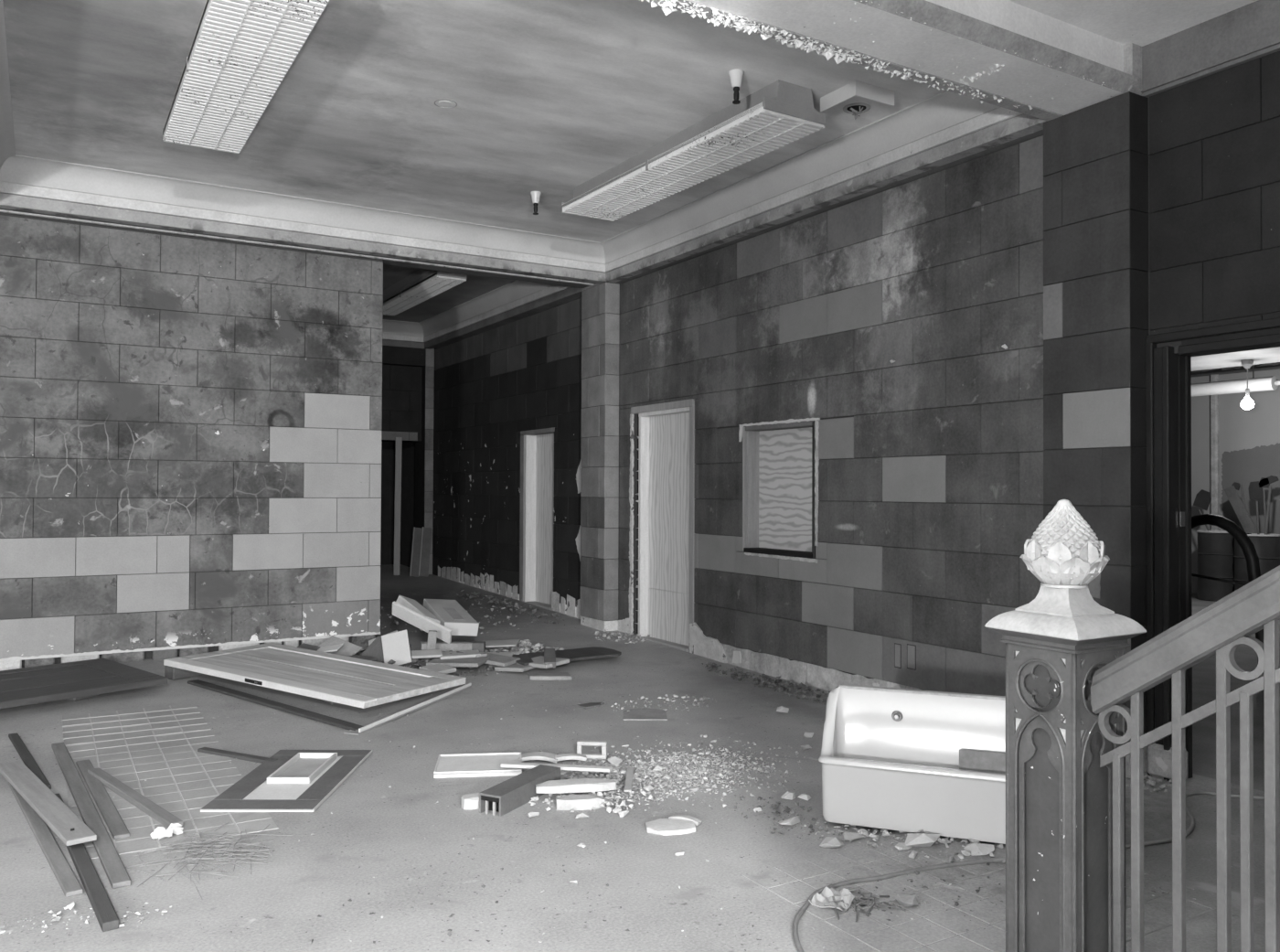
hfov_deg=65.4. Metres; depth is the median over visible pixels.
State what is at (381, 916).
rubble
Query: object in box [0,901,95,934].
rubble
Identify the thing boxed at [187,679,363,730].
plank
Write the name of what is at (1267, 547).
drum
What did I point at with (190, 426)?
wall
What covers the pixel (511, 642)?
loose sheet
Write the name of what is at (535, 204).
socket
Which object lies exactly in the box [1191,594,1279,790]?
floor
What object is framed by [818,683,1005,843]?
utility sink
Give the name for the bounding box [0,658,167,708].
door
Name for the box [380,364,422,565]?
wall
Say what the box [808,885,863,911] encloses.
crumpled paper
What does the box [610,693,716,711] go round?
rubble
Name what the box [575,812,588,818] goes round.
lump
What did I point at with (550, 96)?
ceiling
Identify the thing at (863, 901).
twigs
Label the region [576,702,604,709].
sheet
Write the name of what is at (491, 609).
rubble
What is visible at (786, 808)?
rubble
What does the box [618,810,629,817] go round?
lump
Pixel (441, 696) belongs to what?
edge lath
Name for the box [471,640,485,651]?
wood block
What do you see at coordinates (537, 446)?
door
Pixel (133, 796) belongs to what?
plank
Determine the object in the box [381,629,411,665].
loose sheet
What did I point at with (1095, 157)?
pillar
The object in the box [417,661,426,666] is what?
fragment
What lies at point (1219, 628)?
balustrade
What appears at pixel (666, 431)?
door
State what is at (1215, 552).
drum
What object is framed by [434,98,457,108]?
cover plate
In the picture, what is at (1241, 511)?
board
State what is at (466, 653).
fragment
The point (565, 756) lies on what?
shard
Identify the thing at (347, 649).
loose sheet
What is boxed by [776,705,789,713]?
lump
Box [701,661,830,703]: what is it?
rubble
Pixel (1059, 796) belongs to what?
newel post
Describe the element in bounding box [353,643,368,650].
fragment
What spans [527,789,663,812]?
rubble
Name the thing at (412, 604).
carton
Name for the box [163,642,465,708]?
door
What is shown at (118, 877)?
plank
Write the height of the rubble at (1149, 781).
0.037 m
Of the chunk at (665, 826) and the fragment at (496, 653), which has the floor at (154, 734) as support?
the chunk at (665, 826)
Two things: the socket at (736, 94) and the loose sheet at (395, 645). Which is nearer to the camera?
the socket at (736, 94)
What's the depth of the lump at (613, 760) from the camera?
5.28 m
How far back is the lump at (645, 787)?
4.80 m
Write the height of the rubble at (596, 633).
0.058 m
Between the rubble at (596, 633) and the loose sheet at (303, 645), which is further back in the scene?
the rubble at (596, 633)
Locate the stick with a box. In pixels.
[623,767,634,791]
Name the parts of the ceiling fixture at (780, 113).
plate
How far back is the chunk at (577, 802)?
4.54 m
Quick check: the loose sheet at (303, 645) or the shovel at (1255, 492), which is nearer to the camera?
the loose sheet at (303, 645)
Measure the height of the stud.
1.999 m
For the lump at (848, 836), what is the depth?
4.16 m
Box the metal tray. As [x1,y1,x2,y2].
[433,751,521,778]
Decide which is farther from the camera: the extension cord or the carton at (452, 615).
the carton at (452, 615)
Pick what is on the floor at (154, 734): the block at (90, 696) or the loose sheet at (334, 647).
the block at (90, 696)
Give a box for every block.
[65,693,99,701]
[164,665,206,680]
[323,699,340,704]
[420,641,471,651]
[426,629,437,650]
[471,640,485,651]
[544,648,555,668]
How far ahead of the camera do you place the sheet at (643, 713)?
6.43 m
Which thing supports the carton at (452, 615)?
on the rubble at (413, 660)
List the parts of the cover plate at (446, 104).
plate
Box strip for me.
[343,685,470,735]
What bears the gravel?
on the floor at (154, 734)
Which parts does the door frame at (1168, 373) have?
casing, casing, casing, strike plate, casing, casing, casing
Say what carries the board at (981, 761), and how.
in the utility sink
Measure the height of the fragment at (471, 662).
0.030 m
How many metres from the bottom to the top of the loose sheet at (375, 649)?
0.195 m
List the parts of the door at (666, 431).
plywood panel, plywood panel, casing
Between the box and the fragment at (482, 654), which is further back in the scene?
the fragment at (482, 654)
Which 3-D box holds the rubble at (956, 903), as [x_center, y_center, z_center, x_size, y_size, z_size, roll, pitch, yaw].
[1.401,1.507,3.756,1.398,0.020,0.569,1,-1,-31]
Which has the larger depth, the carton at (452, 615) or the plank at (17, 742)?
the carton at (452, 615)
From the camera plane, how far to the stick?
4.80 m
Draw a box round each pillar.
[414,348,434,574]
[580,281,620,630]
[1043,91,1148,778]
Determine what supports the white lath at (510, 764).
on the metal tray
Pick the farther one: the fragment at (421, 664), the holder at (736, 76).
the fragment at (421, 664)
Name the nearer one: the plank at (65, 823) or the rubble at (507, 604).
the plank at (65, 823)
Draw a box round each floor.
[0,564,1265,951]
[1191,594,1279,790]
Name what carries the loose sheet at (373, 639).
on the floor at (154, 734)
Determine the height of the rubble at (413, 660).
0.132 m
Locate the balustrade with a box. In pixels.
[1090,565,1279,951]
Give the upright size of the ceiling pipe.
0.905 m
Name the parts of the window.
casing, sill, plywood panel, casing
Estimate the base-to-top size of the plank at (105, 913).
0.029 m
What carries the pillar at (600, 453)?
on the floor at (154, 734)
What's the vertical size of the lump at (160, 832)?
0.045 m
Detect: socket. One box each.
[533,202,538,214]
[732,86,740,104]
[1245,388,1249,395]
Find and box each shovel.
[1193,489,1211,531]
[1248,480,1263,533]
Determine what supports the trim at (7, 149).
attached to the trim
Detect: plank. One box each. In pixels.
[0,760,96,845]
[8,732,51,789]
[8,781,83,896]
[51,742,131,888]
[54,793,119,931]
[75,759,129,839]
[87,767,183,827]
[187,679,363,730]
[197,746,277,763]
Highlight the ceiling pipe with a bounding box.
[1191,365,1279,396]
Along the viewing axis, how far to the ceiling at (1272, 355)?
11.49 m
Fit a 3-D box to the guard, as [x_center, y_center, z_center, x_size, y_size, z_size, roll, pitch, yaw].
[4.675,0.953,8.131,0.090,1.286,0.886,1,-1,-31]
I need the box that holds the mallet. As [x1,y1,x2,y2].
[1258,475,1278,534]
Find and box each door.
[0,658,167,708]
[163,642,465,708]
[519,426,554,610]
[618,398,695,651]
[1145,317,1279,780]
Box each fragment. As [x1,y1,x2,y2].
[349,654,377,661]
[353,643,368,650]
[410,649,442,658]
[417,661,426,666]
[419,663,456,673]
[426,656,489,667]
[439,650,480,659]
[475,652,487,657]
[480,651,513,656]
[484,651,520,666]
[494,662,535,671]
[499,650,522,654]
[516,655,569,668]
[527,672,572,680]
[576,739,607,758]
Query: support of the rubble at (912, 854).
on the floor at (154, 734)
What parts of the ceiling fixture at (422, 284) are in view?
plate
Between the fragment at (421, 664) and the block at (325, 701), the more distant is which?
the fragment at (421, 664)
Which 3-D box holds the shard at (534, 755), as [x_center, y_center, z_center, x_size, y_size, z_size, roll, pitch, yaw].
[-0.542,1.509,5.347,0.220,0.038,0.090,0,-1,4]
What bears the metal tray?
on the floor at (154, 734)
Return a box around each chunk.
[460,791,479,809]
[535,778,616,793]
[555,794,604,810]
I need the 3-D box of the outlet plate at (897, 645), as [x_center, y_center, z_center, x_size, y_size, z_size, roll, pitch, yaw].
[1.730,1.204,6.683,0.016,0.150,0.050,1,-1,-31]
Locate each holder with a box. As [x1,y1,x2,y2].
[530,191,541,214]
[728,69,744,104]
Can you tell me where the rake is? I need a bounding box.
[1259,477,1269,534]
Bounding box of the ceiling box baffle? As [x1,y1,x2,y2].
[820,80,894,119]
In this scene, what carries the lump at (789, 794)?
on the floor at (154, 734)
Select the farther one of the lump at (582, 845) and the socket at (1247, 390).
the socket at (1247, 390)
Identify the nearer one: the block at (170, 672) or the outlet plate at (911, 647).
the outlet plate at (911, 647)
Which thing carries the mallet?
in the drum at (1267, 547)
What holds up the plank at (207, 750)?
on the floor at (154, 734)
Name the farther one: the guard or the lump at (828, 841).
the guard
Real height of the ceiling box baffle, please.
0.088 m
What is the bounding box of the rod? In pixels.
[1240,484,1248,533]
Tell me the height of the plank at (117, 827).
0.015 m
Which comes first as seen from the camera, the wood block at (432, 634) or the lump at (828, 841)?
the lump at (828, 841)
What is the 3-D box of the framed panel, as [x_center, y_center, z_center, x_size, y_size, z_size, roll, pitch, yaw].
[-1.725,1.496,4.988,0.508,0.038,1.023,0,-1,-1]
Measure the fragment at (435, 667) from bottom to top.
0.044 m
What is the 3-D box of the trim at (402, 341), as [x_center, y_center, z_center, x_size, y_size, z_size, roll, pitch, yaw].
[-4.039,-1.927,14.108,2.330,0.608,0.287,1,-1,-31]
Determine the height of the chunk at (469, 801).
0.052 m
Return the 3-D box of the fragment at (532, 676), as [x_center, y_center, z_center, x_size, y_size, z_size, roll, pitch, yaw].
[-0.698,1.539,7.670,0.321,0.051,0.241,0,-1,-11]
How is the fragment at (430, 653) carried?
on the rubble at (413, 660)
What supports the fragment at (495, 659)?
on the fragment at (514, 667)
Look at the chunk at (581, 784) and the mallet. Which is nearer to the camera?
the chunk at (581, 784)
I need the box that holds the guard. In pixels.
[1191,513,1263,664]
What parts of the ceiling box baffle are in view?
panel, panel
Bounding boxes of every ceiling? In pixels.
[3,0,944,322]
[1008,0,1257,46]
[1191,346,1279,371]
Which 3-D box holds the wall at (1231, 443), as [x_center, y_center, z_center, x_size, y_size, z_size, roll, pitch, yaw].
[9.791,-0.329,11.411,0.280,4.015,14.500,1,-1,-31]
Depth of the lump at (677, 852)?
3.98 m
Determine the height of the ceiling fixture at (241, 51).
0.216 m
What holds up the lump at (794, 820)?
on the floor at (154, 734)
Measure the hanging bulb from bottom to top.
0.574 m
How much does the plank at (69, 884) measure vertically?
0.017 m
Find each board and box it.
[409,526,422,576]
[418,526,431,575]
[512,646,621,665]
[959,748,1005,773]
[1224,485,1258,533]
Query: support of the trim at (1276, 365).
attached to the wall at (1231, 443)
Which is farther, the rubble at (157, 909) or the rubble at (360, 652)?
the rubble at (360, 652)
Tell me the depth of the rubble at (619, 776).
4.98 m
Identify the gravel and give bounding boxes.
[501,734,819,818]
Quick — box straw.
[125,821,292,899]
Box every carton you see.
[395,595,440,623]
[422,598,479,636]
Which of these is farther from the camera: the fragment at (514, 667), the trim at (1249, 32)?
the fragment at (514, 667)
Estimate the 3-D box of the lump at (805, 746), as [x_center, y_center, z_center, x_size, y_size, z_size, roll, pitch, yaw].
[0.930,1.526,5.611,0.060,0.034,0.037,1,-1,-31]
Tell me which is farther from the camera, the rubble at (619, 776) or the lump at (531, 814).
the rubble at (619, 776)
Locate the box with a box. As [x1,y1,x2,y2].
[479,764,560,816]
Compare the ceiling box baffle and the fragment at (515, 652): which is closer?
the ceiling box baffle
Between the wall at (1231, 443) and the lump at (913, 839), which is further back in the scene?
the wall at (1231, 443)
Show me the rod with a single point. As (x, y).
(1242, 490)
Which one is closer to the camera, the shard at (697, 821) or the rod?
the shard at (697, 821)
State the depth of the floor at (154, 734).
4.10 m
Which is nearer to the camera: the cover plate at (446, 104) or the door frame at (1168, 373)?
the door frame at (1168, 373)
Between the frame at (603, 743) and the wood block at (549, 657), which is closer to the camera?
the frame at (603, 743)
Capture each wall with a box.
[0,212,383,670]
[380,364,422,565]
[399,50,1279,695]
[1191,368,1279,594]
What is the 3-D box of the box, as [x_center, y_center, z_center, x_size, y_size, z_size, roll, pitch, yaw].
[-0.558,1.475,4.698,0.116,0.090,0.520,0,-1,26]
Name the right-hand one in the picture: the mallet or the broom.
the mallet
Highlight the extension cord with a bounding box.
[792,790,1264,951]
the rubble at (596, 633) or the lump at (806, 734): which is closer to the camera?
the lump at (806, 734)
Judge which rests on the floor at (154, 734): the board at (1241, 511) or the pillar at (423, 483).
the pillar at (423, 483)
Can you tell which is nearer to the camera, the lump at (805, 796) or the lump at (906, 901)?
the lump at (906, 901)
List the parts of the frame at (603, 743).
frame, frame, frame, frame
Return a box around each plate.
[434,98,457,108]
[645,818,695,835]
[895,643,900,667]
[907,644,915,668]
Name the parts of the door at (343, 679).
rail, rail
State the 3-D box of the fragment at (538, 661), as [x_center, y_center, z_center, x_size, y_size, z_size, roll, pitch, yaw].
[-0.767,1.476,7.906,0.341,0.058,0.261,0,-1,41]
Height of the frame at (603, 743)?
0.090 m
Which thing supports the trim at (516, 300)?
attached to the wall at (906, 319)
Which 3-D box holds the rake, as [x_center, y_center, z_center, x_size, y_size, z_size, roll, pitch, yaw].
[8.216,0.551,13.079,0.091,1.065,0.197,0,-1,5]
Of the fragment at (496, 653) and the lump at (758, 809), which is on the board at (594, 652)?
the fragment at (496, 653)
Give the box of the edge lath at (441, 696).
[358,682,471,732]
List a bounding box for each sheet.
[296,642,319,650]
[316,643,343,652]
[319,635,362,656]
[361,636,383,661]
[368,629,398,645]
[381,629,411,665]
[485,639,520,647]
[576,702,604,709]
[623,707,667,720]
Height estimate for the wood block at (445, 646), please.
0.114 m
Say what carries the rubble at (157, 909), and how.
on the floor at (154, 734)
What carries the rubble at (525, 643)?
on the floor at (154, 734)
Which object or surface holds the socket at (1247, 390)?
attached to the hanging bulb
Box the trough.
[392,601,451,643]
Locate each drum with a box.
[1196,530,1234,601]
[1233,533,1279,590]
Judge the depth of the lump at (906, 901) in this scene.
3.49 m
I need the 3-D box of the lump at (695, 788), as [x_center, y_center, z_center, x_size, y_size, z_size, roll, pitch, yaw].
[0.255,1.518,4.826,0.057,0.020,0.027,1,-1,-31]
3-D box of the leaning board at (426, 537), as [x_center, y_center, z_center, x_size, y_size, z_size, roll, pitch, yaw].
[-3.110,1.098,14.430,0.131,0.717,0.299,0,-1,1]
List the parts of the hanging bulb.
bulb glass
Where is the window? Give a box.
[738,417,820,563]
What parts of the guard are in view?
cross rod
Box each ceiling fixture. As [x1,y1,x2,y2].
[162,0,329,153]
[382,268,466,315]
[561,79,825,221]
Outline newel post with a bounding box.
[984,499,1146,951]
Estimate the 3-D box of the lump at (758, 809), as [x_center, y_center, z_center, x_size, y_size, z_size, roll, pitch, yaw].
[0.532,1.514,4.529,0.044,0.021,0.017,1,-1,-31]
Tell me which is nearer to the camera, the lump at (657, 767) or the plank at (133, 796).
the plank at (133, 796)
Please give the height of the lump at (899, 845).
0.025 m
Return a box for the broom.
[1231,481,1244,530]
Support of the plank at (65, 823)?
on the plank at (105, 913)
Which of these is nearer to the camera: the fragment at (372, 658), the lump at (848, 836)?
the lump at (848, 836)
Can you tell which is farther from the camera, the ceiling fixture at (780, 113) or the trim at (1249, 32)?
the ceiling fixture at (780, 113)
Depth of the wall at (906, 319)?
6.91 m
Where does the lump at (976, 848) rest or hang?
on the floor at (154, 734)
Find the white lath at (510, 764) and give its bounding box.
[500,761,612,772]
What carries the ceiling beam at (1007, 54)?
attached to the wall at (906, 319)
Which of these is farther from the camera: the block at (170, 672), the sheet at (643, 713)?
the block at (170, 672)
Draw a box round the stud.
[393,437,402,575]
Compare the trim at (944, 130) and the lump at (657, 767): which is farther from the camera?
the trim at (944, 130)
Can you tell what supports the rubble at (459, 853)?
on the floor at (154, 734)
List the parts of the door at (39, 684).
rail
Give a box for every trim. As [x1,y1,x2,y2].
[0,0,15,170]
[0,154,605,283]
[382,319,426,367]
[418,279,582,349]
[600,90,1047,283]
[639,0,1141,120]
[1141,0,1279,97]
[1191,362,1279,377]
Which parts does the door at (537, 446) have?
casing, plywood panel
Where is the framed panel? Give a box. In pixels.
[200,749,372,811]
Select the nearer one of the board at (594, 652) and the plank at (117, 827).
the plank at (117, 827)
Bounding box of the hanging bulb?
[1240,359,1254,409]
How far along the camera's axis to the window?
7.94 m
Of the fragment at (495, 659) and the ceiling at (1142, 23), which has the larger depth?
the fragment at (495, 659)
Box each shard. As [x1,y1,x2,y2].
[518,751,558,763]
[554,753,586,761]
[668,814,701,825]
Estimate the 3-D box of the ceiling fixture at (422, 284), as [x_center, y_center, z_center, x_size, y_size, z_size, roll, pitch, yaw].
[-2.613,-2.155,11.524,0.324,0.216,2.502,1,-1,-31]
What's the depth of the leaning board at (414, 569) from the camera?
14.35 m
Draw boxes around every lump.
[149,822,183,840]
[526,811,539,817]
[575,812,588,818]
[576,842,586,847]
[608,756,622,764]
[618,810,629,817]
[642,785,654,790]
[651,764,663,771]
[674,851,683,854]
[687,786,698,790]
[753,807,761,811]
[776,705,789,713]
[777,815,800,824]
[780,790,796,799]
[797,793,810,800]
[800,744,810,749]
[803,731,814,737]
[819,836,844,847]
[842,832,868,841]
[894,842,912,850]
[894,893,918,906]
[905,832,940,846]
[963,842,994,854]
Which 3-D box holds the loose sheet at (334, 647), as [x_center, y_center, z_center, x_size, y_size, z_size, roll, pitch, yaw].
[-2.501,1.390,8.015,0.203,0.074,0.138,0,-1,9]
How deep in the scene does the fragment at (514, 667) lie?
7.76 m
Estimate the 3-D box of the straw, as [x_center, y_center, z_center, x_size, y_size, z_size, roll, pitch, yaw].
[-1.708,1.488,3.946,0.608,0.030,0.724,0,-1,19]
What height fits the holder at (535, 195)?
0.178 m
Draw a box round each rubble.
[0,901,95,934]
[55,680,959,951]
[118,902,172,927]
[258,852,629,951]
[316,641,411,654]
[380,603,533,633]
[381,648,537,676]
[457,588,565,625]
[489,639,563,653]
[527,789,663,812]
[555,759,711,801]
[590,629,650,643]
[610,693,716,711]
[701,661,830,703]
[733,795,835,838]
[801,821,1005,862]
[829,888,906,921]
[874,852,1146,920]
[1126,773,1172,792]

